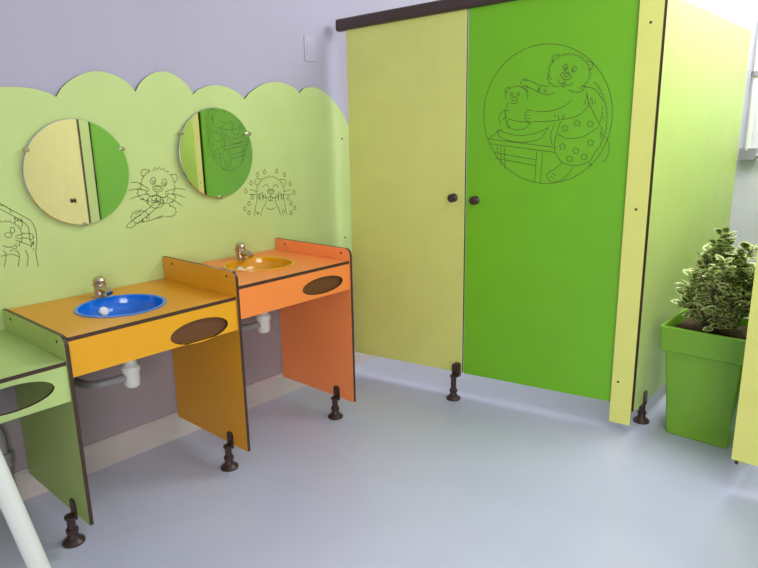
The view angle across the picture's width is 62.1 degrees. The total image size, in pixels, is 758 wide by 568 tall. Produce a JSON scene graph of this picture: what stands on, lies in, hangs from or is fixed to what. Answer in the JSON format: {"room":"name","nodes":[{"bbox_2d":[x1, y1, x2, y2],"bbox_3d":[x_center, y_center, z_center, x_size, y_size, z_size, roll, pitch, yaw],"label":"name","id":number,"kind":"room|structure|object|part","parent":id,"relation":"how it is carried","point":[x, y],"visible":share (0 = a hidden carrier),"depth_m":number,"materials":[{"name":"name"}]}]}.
{"room":"public restroom","nodes":[
{"label":"public restroom","id":0,"kind":"room"},
{"bbox_2d":[0,0,468,472],"bbox_3d":[-1.077,-0.648,2.229,0.100,2.750,6.050,11,18,40],"label":"wall","id":1,"kind":"structure","parent":0,"point":[241,46],"depth_m":2.48,"materials":[{"name":"grey paint"}]},
{"bbox_2d":[0,71,351,330],"bbox_3d":[-0.889,-0.368,2.421,0.012,0.868,2.232,11,18,40],"label":"panel","id":2,"kind":"object","parent":1,"relation":"attached to","point":[296,187],"visible":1,"depth_m":2.45,"materials":[{"name":"green laminate"}]},
{"bbox_2d":[22,119,128,226],"bbox_3d":[-1.051,-0.388,2.206,0.023,0.373,0.366,11,18,40],"label":"round mirror","id":3,"kind":"object","parent":2,"relation":"attached to","point":[75,171],"visible":1,"depth_m":2.19,"materials":[{"name":"yellow mirror"}]},
{"bbox_2d":[178,107,252,198],"bbox_3d":[-0.670,-0.540,2.613,0.023,0.373,0.366,11,18,40],"label":"round mirror","id":4,"kind":"object","parent":2,"relation":"attached to","point":[215,153],"visible":1,"depth_m":2.60,"materials":[{"name":"green mirror"}]},
{"bbox_2d":[0,345,377,509],"bbox_3d":[-1.359,0.740,2.121,0.014,0.112,4.800,11,18,40],"label":"baseboard","id":5,"kind":"structure","parent":1,"relation":"attached to","point":[106,452],"depth_m":2.56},
{"bbox_2d":[304,35,316,61],"bbox_3d":[-0.319,-1.095,2.927,0.006,0.115,0.074,11,18,40],"label":"switch plate","id":6,"kind":"object","parent":1,"relation":"attached to","point":[310,54],"visible":1,"depth_m":2.92,"materials":[{"name":"grey plastic"}]},
{"bbox_2d":[0,345,757,567],"bbox_3d":[0.633,1.058,1.108,4.600,0.100,6.050,11,18,40],"label":"floor","id":7,"kind":"structure","parent":0,"point":[504,474],"depth_m":2.23,"materials":[{"name":"plastic"}]},
{"bbox_2d":[0,449,50,567],"bbox_3d":[-0.965,0.484,1.408,0.405,0.932,0.382,11,18,40],"label":"pole","id":8,"kind":"object","parent":7,"relation":"on","point":[12,506],"visible":1,"depth_m":1.35,"materials":[{"name":"white metal"}]},
{"bbox_2d":[0,309,93,548],"bbox_3d":[-1.269,0.512,1.805,0.492,0.700,0.634,11,18,40],"label":"washbasin","id":9,"kind":"object","parent":7,"relation":"on","point":[35,358],"visible":0.91,"depth_m":1.94,"materials":[{"name":"green laminate"}]},
{"bbox_2d":[0,330,65,383],"bbox_3d":[-1.264,0.247,1.747,0.475,0.012,0.574,11,18,40],"label":"countertop","id":10,"kind":"structure","parent":9,"relation":"on","point":[19,358],"depth_m":1.82,"materials":[{"name":"green laminate"}]},
{"bbox_3d":[-1.089,0.340,1.612,0.011,0.110,0.574,11,18,40],"label":"apron panel","id":11,"kind":"part","parent":9,"relation":"part of","materials":[{"name":"green laminate"}]},
{"bbox_2d":[8,256,250,471],"bbox_3d":[-0.865,0.357,2.239,0.492,0.784,0.598,11,18,40],"label":"washbasin","id":12,"kind":"object","parent":7,"relation":"on","point":[194,312],"visible":0.97,"depth_m":2.23,"materials":[{"name":"orange laminate"}]},
{"bbox_2d":[74,294,166,317],"bbox_3d":[-0.869,0.123,2.138,0.292,0.114,0.292,11,18,40],"label":"basin","id":13,"kind":"object","parent":12,"relation":"in","point":[105,305],"depth_m":2.22,"materials":[{"name":"blue plastic"}]},
{"bbox_2d":[8,278,235,341],"bbox_3d":[-0.874,0.071,2.159,0.475,0.012,0.579,11,18,40],"label":"countertop","id":14,"kind":"structure","parent":12,"relation":"on","point":[58,315],"depth_m":2.10,"materials":[{"name":"orange laminate"}]},
{"bbox_2d":[92,276,112,297],"bbox_3d":[-0.978,0.012,2.228,0.111,0.073,0.056,11,18,40],"label":"tap","id":15,"kind":"object","parent":14,"relation":"on","point":[101,290],"depth_m":2.23,"materials":[{"name":"silver metal"}]},
{"bbox_3d":[-0.700,0.166,2.025,0.011,0.114,0.579,11,18,40],"label":"apron panel","id":16,"kind":"part","parent":12,"relation":"part of","materials":[{"name":"yellow laminate"}]},
{"bbox_3d":[-0.672,0.258,2.432,0.480,0.689,0.012,11,18,40],"label":"panel","id":17,"kind":"part","parent":12,"relation":"part of","materials":[{"name":"orange laminate"}]},
{"bbox_2d":[200,238,355,419],"bbox_3d":[-0.479,0.239,2.660,0.492,0.803,0.579,11,18,40],"label":"washbasin","id":18,"kind":"object","parent":7,"relation":"on","point":[310,285],"visible":0.89,"depth_m":2.72,"materials":[{"name":"orange laminate"}]},
{"bbox_2d":[222,256,294,271],"bbox_3d":[-0.493,-0.031,2.601,0.292,0.114,0.292,11,18,40],"label":"basin","id":19,"kind":"object","parent":18,"relation":"in","point":[240,263],"depth_m":2.69,"materials":[{"name":"orange plastic"}]},
{"bbox_2d":[200,249,348,288],"bbox_3d":[-0.488,-0.072,2.575,0.475,0.012,0.560,11,18,40],"label":"countertop","id":20,"kind":"structure","parent":18,"relation":"on","point":[304,263],"depth_m":2.54,"materials":[{"name":"orange laminate"}]},
{"bbox_2d":[234,242,253,260],"bbox_3d":[-0.572,-0.137,2.666,0.111,0.073,0.056,11,18,40],"label":"tap","id":21,"kind":"object","parent":20,"relation":"on","point":[241,252],"depth_m":2.66,"materials":[{"name":"silver metal"}]},
{"bbox_3d":[-0.314,0.020,2.439,0.011,0.110,0.560,11,18,40],"label":"apron panel","id":22,"kind":"part","parent":18,"relation":"part of","materials":[{"name":"orange laminate"}]},
{"bbox_3d":[-0.291,0.153,2.849,0.480,0.685,0.012,11,18,40],"label":"panel","id":23,"kind":"part","parent":18,"relation":"part of","materials":[{"name":"orange laminate"}]},
{"bbox_2d":[335,0,750,425],"bbox_3d":[0.898,-0.360,2.845,2.103,1.833,0.907,-2,14,-5],"label":"toilet cubicle","id":24,"kind":"object","parent":7,"relation":"on","point":[601,137],"visible":0.84,"depth_m":2.72,"materials":[{"name":"green laminate"}]},
{"bbox_3d":[0.125,-0.400,2.988,0.615,1.630,0.012,7,16,31],"label":"door","id":25,"kind":"part","parent":24,"relation":"part of","materials":[{"name":"beige laminate"}]},
{"bbox_3d":[0.425,-1.175,2.602,1.445,0.119,0.048,7,16,31],"label":"rail","id":26,"kind":"part","parent":24,"relation":"part of","materials":[{"name":"brown metal"}]},
{"bbox_3d":[0.330,-0.387,2.833,0.038,0.038,0.038,7,16,31],"label":"door knob","id":27,"kind":"part","parent":24,"relation":"part of","materials":[{"name":"brown plastic"}]},
{"bbox_3d":[0.419,-0.369,2.781,0.038,0.038,0.038,7,16,31],"label":"door knob","id":28,"kind":"part","parent":24,"relation":"part of","materials":[{"name":"brown plastic"}]},
{"bbox_3d":[0.685,-0.345,2.651,0.684,1.661,0.012,7,16,31],"label":"door","id":29,"kind":"part","parent":24,"relation":"part of","materials":[{"name":"green laminate"}]},
{"bbox_3d":[1.002,-0.260,2.458,0.084,1.744,0.012,7,16,31],"label":"corner post","id":30,"kind":"part","parent":24,"relation":"part of","materials":[{"name":"laminate"}]},
{"bbox_3d":[1.473,-0.373,2.916,0.011,1.625,1.278,11,18,40],"label":"panel","id":31,"kind":"part","parent":24,"relation":"part of","materials":[{"name":"laminate"}]},
{"bbox_2d":[660,308,748,447],"bbox_3d":[1.366,0.389,2.605,0.328,0.472,0.328,11,18,40],"label":"planter","id":32,"kind":"object","parent":7,"relation":"on","point":[704,368],"visible":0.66,"depth_m":2.51,"materials":[{"name":"green plastic"}]},
{"bbox_2d":[670,227,757,331],"bbox_3d":[1.362,-0.015,2.525,0.347,0.416,0.373,11,18,40],"label":"variegated shrub","id":33,"kind":"object","parent":32,"relation":"on","point":[718,298],"visible":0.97,"depth_m":2.46,"materials":[{"name":"green plant"}]},
{"bbox_2d":[731,250,757,465],"bbox_3d":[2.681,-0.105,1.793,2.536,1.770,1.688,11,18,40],"label":"partition panel","id":34,"kind":"object","parent":7,"relation":"on","point":[745,442],"visible":1,"depth_m":2.12,"materials":[{"name":"laminate"}]},
{"bbox_2d":[684,0,757,317],"bbox_3d":[2.579,-0.883,2.932,4.400,2.750,0.100,11,18,40],"label":"wall","id":35,"kind":"structure","parent":0,"point":[744,13],"depth_m":3.43,"materials":[{"name":"white paint"}]},
{"bbox_2d":[738,32,757,159],"bbox_3d":[2.002,-1.487,3.197,0.135,1.679,0.053,11,18,40],"label":"window","id":36,"kind":"structure","parent":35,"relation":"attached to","point":[746,153],"depth_m":3.35,"materials":[{"name":"white plastic"}]}
]}

